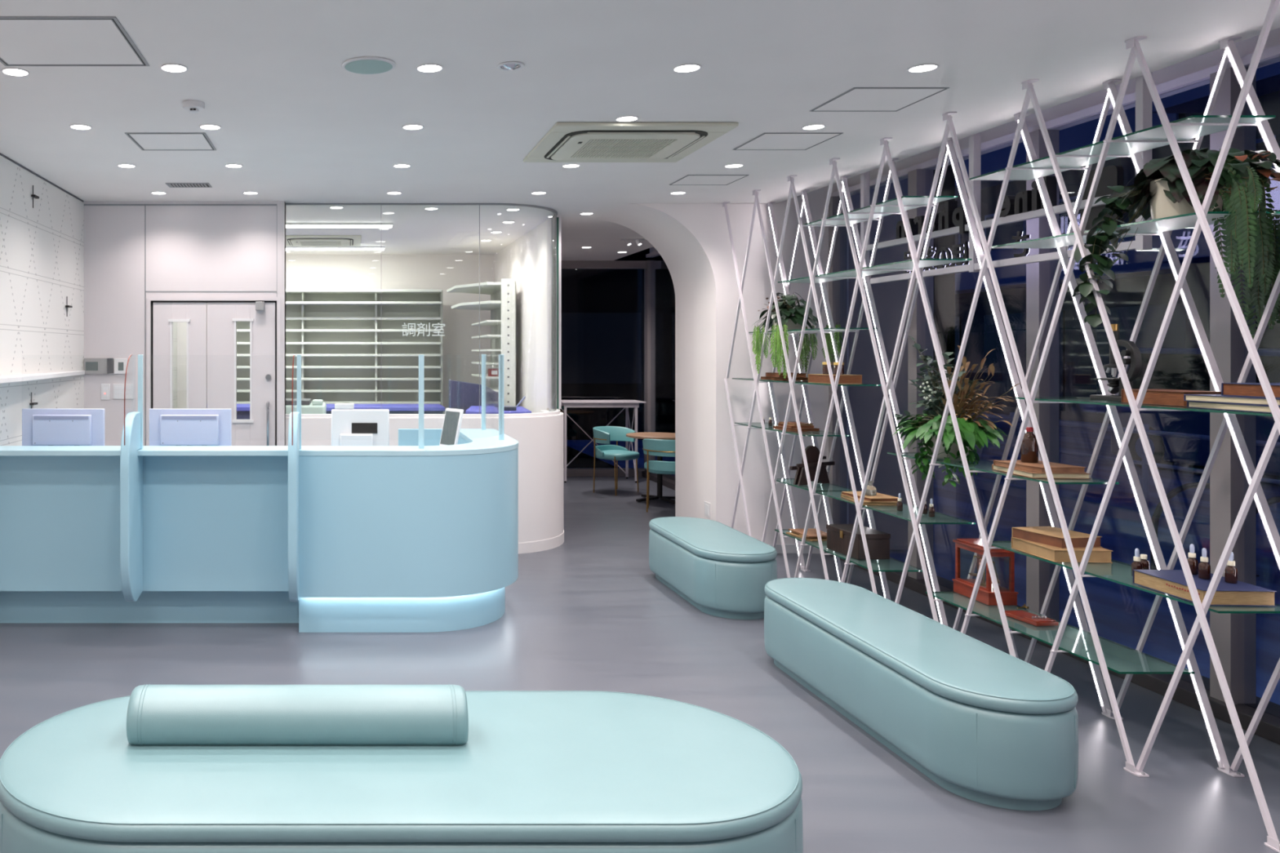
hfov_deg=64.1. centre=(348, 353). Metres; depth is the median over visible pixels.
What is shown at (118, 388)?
light switch panel
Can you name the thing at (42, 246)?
wall
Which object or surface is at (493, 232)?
recessed light
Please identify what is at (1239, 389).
book
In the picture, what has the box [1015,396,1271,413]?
glass shelf
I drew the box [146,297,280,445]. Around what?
door
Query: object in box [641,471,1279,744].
baseboard
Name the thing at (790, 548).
baseboard
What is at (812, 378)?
book
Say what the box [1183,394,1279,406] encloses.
book
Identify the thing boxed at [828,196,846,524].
trim
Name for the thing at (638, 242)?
track spotlight
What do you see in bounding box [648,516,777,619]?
bench
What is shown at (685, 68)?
recessed light
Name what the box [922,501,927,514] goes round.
dropper bottle
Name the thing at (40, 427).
monitor
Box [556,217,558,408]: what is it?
trim
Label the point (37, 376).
wall shelf
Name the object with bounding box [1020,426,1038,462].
medicine bottle
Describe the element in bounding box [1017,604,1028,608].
tap
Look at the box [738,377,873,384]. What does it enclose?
glass shelf
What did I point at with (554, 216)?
window
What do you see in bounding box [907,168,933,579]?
trim
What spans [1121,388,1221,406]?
book
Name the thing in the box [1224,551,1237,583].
dropper bottle
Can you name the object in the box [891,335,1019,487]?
potted plant
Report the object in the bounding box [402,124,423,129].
recessed light
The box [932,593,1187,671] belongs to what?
glass shelf
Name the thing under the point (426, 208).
recessed light
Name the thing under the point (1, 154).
trim
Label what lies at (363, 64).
ceiling speaker
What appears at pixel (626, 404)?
table
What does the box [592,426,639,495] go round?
armchair
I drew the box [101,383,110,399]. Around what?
switch
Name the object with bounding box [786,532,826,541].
book
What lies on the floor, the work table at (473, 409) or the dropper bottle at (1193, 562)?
the work table at (473, 409)
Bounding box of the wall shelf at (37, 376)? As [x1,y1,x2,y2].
[0,370,84,383]
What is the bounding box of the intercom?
[84,358,113,373]
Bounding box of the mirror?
[1108,386,1119,394]
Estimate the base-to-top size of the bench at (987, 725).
0.409 m
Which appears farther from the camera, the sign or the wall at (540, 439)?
the wall at (540, 439)
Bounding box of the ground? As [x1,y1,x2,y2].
[563,444,616,467]
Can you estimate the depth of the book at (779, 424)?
6.69 m
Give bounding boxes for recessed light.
[0,67,29,75]
[69,124,92,129]
[117,163,135,168]
[151,191,166,194]
[160,63,187,72]
[199,124,221,129]
[224,163,243,168]
[243,191,257,194]
[285,222,393,227]
[285,246,385,250]
[329,206,343,208]
[386,191,401,194]
[392,163,410,168]
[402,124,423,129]
[416,63,443,72]
[424,207,438,209]
[490,231,502,233]
[496,61,524,71]
[502,221,514,223]
[506,208,519,210]
[531,191,546,194]
[561,163,580,168]
[579,212,593,214]
[615,115,638,121]
[670,191,685,194]
[672,63,701,72]
[724,163,743,168]
[801,124,825,129]
[906,63,938,72]
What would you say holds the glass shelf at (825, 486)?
attached to the display rack
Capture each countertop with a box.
[236,404,444,419]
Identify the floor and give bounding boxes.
[0,476,1279,852]
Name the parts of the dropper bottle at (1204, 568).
rubber bulb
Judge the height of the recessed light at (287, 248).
0.039 m
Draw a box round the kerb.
[933,468,1272,551]
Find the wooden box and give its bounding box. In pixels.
[826,524,890,559]
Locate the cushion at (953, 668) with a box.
[764,577,1077,714]
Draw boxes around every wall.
[0,155,177,445]
[84,200,285,445]
[177,254,494,413]
[284,410,563,542]
[494,219,549,413]
[593,203,848,544]
[778,181,842,203]
[848,177,907,550]
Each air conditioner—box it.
[285,235,361,246]
[523,122,738,162]
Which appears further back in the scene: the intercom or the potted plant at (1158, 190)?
the intercom
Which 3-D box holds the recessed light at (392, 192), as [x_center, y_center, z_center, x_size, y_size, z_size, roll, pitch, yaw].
[0.340,-1.197,7.170,0.115,0.005,0.115,0,0,0]
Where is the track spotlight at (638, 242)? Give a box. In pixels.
[620,239,644,245]
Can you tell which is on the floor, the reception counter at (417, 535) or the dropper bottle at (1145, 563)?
the reception counter at (417, 535)
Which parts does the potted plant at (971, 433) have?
pot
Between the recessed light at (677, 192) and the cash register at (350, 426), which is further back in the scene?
the recessed light at (677, 192)
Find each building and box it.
[560,164,955,439]
[955,106,1185,423]
[1148,61,1279,348]
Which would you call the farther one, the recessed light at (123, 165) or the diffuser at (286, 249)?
the diffuser at (286, 249)
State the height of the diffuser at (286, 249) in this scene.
0.020 m
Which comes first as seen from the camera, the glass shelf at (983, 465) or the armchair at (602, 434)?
the glass shelf at (983, 465)
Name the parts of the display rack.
ceiling plate, shelf rod, shelf rod, shelf rod, ceiling plate, floor plate, shelf rod, shelf rod, shelf rod, shelf rod, ceiling plate, shelf rod, shelf rod, shelf rod, ceiling plate, shelf rod, shelf rod, shelf rod, shelf rod, ceiling plate, shelf rod, shelf rod, shelf rod, shelf rod, ceiling plate, ceiling plate, shelf rod, shelf rod, shelf rod, shelf rod, shelf rod, shelf rod, floor plate, ceiling plate, shelf rod, ceiling plate, floor plate, shelf rod, shelf rod, shelf rod, ceiling plate, floor plate, floor plate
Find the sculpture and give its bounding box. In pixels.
[790,445,835,485]
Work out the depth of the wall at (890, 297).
8.30 m
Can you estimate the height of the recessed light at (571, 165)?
0.005 m
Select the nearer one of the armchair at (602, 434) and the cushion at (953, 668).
the cushion at (953, 668)
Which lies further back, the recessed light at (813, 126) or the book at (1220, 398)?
the recessed light at (813, 126)
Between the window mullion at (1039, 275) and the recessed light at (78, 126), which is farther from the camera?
the window mullion at (1039, 275)
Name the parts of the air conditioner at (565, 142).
panel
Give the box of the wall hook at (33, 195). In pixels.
[31,185,39,208]
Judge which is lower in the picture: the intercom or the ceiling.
the intercom
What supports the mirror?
on the microscope
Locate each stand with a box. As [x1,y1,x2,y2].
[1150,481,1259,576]
[1256,496,1279,514]
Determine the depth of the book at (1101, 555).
4.14 m
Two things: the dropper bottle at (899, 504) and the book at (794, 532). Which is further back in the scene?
the book at (794, 532)
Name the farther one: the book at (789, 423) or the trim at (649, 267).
the trim at (649, 267)
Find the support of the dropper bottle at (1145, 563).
on the display rack
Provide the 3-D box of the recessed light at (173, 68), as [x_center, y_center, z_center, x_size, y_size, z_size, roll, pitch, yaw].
[-0.733,-1.197,4.030,0.115,0.005,0.115,0,0,0]
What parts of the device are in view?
handle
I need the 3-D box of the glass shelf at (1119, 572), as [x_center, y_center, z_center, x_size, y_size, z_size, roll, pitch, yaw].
[3.183,0.904,3.975,0.294,0.008,1.250,0,0,0]
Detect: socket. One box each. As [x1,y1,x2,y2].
[704,501,710,518]
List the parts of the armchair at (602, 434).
leg, backrest, leg, leg, seat, leg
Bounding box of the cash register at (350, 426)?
[331,403,389,445]
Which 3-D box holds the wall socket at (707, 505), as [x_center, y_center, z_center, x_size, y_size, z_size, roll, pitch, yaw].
[2.936,1.280,7.860,0.009,0.120,0.120,0,0,0]
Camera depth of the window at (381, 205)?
7.68 m
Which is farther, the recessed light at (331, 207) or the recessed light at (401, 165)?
the recessed light at (331, 207)
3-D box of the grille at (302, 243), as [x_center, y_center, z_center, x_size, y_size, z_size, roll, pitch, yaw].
[-0.295,-1.160,10.175,0.425,0.008,0.425,0,0,0]
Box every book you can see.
[760,376,808,380]
[765,372,806,377]
[773,426,820,431]
[777,423,814,428]
[779,421,813,425]
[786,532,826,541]
[788,528,826,537]
[794,532,826,538]
[808,373,862,383]
[840,493,897,505]
[841,491,898,502]
[991,464,1090,479]
[993,460,1085,472]
[1011,537,1112,563]
[1012,526,1102,549]
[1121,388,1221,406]
[1133,569,1276,606]
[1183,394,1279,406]
[1186,400,1279,413]
[1221,382,1279,398]
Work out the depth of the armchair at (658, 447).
9.54 m
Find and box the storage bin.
[448,379,498,413]
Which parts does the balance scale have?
corner post, corner post, rail, corner post, corner post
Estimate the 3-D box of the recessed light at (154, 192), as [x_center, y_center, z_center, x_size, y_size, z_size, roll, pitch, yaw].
[-1.418,-1.197,7.170,0.115,0.005,0.115,0,0,0]
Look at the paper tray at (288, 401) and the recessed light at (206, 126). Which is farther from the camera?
the paper tray at (288, 401)
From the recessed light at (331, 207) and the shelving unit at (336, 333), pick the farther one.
the shelving unit at (336, 333)
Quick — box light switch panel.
[113,383,133,399]
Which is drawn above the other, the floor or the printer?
the printer
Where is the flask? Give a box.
[865,480,876,495]
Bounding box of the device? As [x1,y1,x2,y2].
[493,395,525,410]
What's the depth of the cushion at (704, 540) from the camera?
6.15 m
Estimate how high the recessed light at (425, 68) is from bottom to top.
0.005 m
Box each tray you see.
[285,398,311,404]
[1004,610,1058,626]
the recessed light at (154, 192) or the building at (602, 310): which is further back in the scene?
the building at (602, 310)
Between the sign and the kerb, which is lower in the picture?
the kerb
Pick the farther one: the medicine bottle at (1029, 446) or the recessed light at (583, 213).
the recessed light at (583, 213)
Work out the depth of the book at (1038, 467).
4.34 m
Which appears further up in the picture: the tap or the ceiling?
the ceiling
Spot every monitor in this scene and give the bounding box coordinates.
[22,408,104,445]
[149,408,231,445]
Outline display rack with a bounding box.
[722,0,1279,852]
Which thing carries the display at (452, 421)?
attached to the reception counter at (417, 535)
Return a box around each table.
[465,405,531,413]
[558,400,645,482]
[626,432,675,503]
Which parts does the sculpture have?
rod, arched plate, rod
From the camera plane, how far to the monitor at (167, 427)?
5.87 m
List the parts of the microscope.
focus knob, arm, focus knob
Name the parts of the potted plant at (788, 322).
pot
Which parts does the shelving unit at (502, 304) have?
panel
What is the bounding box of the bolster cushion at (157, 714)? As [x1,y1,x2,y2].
[126,684,468,746]
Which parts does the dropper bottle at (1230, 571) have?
rubber bulb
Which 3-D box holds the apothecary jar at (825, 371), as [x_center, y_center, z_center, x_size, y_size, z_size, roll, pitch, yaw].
[3.160,0.099,6.335,0.062,0.080,0.062,0,0,0]
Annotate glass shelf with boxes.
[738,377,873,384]
[738,422,846,435]
[760,328,869,333]
[774,528,920,570]
[776,478,852,490]
[777,260,967,283]
[808,197,955,224]
[815,490,973,522]
[889,452,1117,482]
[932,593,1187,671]
[969,117,1273,180]
[992,213,1279,248]
[992,541,1279,611]
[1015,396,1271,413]
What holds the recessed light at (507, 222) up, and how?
in the ceiling
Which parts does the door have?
window trim, pane, window trim, pull handle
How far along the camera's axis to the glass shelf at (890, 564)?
5.83 m
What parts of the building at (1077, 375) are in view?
pane, pane, pane, pane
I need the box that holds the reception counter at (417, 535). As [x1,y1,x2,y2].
[0,354,518,632]
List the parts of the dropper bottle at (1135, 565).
rubber bulb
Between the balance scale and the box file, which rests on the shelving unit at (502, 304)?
the box file
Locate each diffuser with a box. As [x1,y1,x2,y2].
[285,225,391,227]
[285,248,384,250]
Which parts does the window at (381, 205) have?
glass lettering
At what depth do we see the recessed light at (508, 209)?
7.98 m
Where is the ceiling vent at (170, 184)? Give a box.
[165,182,212,187]
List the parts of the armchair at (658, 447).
leg, leg, brass rail, backrest, seat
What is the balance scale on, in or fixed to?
on the display rack
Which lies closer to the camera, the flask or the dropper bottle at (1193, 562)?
the dropper bottle at (1193, 562)
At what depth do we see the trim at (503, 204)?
7.67 m
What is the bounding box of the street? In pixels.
[563,410,1279,705]
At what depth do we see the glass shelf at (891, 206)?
5.75 m
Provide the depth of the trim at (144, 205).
7.58 m
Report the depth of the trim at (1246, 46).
5.14 m
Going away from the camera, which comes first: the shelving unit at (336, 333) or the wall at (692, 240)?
the wall at (692, 240)
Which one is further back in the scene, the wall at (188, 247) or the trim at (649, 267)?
the trim at (649, 267)
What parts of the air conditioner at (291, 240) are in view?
panel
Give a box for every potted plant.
[751,292,843,378]
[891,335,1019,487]
[1071,147,1279,351]
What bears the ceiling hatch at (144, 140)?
attached to the ceiling
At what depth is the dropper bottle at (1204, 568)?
3.58 m
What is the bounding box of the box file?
[488,368,498,376]
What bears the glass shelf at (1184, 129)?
attached to the display rack
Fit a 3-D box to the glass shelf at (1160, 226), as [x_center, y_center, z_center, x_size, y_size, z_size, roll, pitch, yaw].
[3.183,-0.501,3.985,0.294,0.008,1.130,0,0,0]
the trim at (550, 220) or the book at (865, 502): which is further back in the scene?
the trim at (550, 220)
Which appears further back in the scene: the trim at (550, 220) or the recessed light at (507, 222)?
the recessed light at (507, 222)
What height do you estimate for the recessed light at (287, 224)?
0.039 m
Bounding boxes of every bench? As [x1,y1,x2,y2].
[0,690,803,852]
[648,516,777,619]
[764,577,1078,810]
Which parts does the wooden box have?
lid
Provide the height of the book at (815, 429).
0.020 m
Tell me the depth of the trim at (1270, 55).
5.05 m
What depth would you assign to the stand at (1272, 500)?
6.73 m
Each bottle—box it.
[768,417,772,426]
[896,493,902,511]
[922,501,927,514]
[928,498,934,517]
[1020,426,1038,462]
[1131,548,1142,576]
[1139,554,1149,569]
[1186,543,1198,574]
[1198,547,1210,579]
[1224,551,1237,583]
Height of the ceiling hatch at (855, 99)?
0.004 m
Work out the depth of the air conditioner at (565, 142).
5.28 m
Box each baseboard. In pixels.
[518,529,564,554]
[768,544,824,553]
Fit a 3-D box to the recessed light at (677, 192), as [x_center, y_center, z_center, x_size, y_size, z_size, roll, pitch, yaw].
[2.460,-1.197,7.170,0.115,0.005,0.115,0,0,0]
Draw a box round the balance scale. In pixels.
[951,538,1018,605]
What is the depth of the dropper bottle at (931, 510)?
5.26 m
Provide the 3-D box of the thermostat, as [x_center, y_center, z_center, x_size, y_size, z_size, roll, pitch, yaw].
[-1.799,0.103,7.572,0.103,0.121,0.016,0,0,0]
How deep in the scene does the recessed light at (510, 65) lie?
3.98 m
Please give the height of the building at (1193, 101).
14.720 m
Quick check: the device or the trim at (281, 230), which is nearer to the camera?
the trim at (281, 230)
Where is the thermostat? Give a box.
[114,358,127,373]
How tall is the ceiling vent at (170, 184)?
0.009 m
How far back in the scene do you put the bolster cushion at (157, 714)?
2.90 m
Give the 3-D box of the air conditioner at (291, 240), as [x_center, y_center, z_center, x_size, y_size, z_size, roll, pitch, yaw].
[-0.295,-1.177,10.175,0.850,0.043,0.850,0,0,0]
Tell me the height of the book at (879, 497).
0.020 m
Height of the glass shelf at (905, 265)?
0.008 m
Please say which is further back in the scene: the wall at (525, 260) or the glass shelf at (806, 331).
the wall at (525, 260)
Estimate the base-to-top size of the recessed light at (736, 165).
0.005 m
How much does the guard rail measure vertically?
0.980 m
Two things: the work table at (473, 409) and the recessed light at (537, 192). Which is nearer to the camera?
the recessed light at (537, 192)
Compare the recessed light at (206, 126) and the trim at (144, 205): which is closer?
the recessed light at (206, 126)
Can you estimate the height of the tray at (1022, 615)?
0.033 m
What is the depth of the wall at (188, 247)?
7.58 m
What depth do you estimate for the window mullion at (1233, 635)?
4.19 m
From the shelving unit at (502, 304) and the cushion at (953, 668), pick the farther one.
the shelving unit at (502, 304)
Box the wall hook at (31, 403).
[29,392,37,408]
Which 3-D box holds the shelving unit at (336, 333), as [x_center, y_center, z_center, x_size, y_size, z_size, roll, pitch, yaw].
[-0.199,0.430,11.290,2.602,2.340,0.340,0,0,0]
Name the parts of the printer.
control panel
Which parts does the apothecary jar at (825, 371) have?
lid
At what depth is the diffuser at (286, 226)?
8.84 m
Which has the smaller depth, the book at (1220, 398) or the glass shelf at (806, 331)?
the book at (1220, 398)
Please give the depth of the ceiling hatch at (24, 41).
3.70 m
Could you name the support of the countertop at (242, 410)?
on the floor
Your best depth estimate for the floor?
4.74 m
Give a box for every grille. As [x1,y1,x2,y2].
[300,241,341,246]
[570,139,676,157]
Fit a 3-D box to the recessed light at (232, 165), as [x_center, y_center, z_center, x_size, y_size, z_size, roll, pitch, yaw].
[-0.733,-1.197,6.130,0.115,0.005,0.115,0,0,0]
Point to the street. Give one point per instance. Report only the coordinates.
(1120, 613)
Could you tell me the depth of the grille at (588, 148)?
5.44 m
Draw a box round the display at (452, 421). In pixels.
[439,408,463,445]
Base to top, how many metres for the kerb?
0.120 m
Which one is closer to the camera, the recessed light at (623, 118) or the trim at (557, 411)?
the recessed light at (623, 118)
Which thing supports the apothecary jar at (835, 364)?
on the book at (812, 378)
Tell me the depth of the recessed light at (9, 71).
4.08 m
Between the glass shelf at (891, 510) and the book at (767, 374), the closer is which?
the glass shelf at (891, 510)
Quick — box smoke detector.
[182,100,204,113]
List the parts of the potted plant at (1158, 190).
pot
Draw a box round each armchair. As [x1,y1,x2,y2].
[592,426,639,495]
[642,438,675,512]
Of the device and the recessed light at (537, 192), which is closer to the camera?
the recessed light at (537, 192)
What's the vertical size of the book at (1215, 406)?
0.024 m
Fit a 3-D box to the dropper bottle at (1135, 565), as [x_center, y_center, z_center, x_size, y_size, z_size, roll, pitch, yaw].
[3.170,0.842,3.860,0.035,0.114,0.035,0,0,0]
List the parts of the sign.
post, post, rail, rail, post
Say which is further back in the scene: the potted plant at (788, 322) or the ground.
the ground
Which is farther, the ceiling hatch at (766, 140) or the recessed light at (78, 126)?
the ceiling hatch at (766, 140)
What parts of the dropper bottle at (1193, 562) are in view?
rubber bulb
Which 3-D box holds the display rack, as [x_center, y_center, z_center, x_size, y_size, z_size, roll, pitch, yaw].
[3.180,0.200,4.508,0.408,2.798,6.307,0,0,0]
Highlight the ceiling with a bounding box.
[0,0,1279,260]
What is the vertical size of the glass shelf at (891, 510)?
0.008 m
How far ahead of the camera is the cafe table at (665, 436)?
10.37 m
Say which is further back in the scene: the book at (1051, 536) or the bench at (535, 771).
the book at (1051, 536)
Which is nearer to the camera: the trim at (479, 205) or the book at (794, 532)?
the book at (794, 532)
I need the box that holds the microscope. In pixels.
[1089,324,1142,401]
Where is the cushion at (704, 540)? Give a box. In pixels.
[648,516,777,562]
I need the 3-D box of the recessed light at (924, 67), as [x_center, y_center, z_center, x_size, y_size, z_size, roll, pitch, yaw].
[2.410,-1.197,4.030,0.115,0.005,0.115,0,0,0]
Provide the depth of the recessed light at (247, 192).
7.17 m
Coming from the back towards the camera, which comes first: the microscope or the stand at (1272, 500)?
the stand at (1272, 500)
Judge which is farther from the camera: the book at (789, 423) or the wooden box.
the book at (789, 423)
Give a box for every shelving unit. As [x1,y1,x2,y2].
[236,288,442,405]
[446,278,515,406]
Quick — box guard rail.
[965,412,1279,510]
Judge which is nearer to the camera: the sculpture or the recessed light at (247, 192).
the sculpture
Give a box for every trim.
[0,152,84,202]
[84,204,276,445]
[276,201,285,445]
[284,408,559,417]
[285,203,557,217]
[479,204,479,413]
[547,216,561,408]
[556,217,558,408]
[561,260,661,476]
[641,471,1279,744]
[645,44,1279,257]
[649,27,1279,253]
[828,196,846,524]
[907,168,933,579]
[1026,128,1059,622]
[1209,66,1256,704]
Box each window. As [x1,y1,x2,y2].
[381,204,444,408]
[509,204,556,413]
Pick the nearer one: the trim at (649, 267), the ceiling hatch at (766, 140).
the ceiling hatch at (766, 140)
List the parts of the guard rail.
rail post, rail, rail, rail post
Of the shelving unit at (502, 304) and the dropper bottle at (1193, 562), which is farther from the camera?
the shelving unit at (502, 304)
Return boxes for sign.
[860,72,1151,286]
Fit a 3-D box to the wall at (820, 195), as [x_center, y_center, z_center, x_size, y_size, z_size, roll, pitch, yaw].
[3.715,-1.310,8.160,0.570,0.221,0.960,0,0,0]
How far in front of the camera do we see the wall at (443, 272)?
11.70 m
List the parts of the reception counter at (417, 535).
screen post, panel, screen post, curved panel, screen post, panel, panel, screen post, screen post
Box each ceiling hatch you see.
[0,16,149,66]
[124,132,216,150]
[669,174,749,185]
[733,132,843,150]
[809,87,949,111]
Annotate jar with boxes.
[822,361,832,373]
[833,362,844,374]
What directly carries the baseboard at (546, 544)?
attached to the wall at (540, 439)
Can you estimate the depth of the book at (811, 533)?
6.54 m
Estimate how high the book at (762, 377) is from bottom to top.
0.022 m
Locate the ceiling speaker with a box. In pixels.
[341,56,395,74]
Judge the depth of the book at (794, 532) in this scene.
6.45 m
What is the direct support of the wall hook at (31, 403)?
attached to the wall at (42, 246)
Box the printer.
[285,398,326,413]
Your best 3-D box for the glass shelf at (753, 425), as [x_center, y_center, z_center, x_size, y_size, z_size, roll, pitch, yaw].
[3.183,0.549,6.965,0.294,0.008,1.170,0,0,0]
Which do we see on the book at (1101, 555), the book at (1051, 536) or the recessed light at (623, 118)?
the book at (1051, 536)
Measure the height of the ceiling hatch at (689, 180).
0.004 m
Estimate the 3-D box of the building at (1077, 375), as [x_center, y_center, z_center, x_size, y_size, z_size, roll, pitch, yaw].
[21.000,-4.140,27.000,7.000,11.720,14.000,0,0,0]
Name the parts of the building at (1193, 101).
pane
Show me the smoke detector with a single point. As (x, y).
(193, 106)

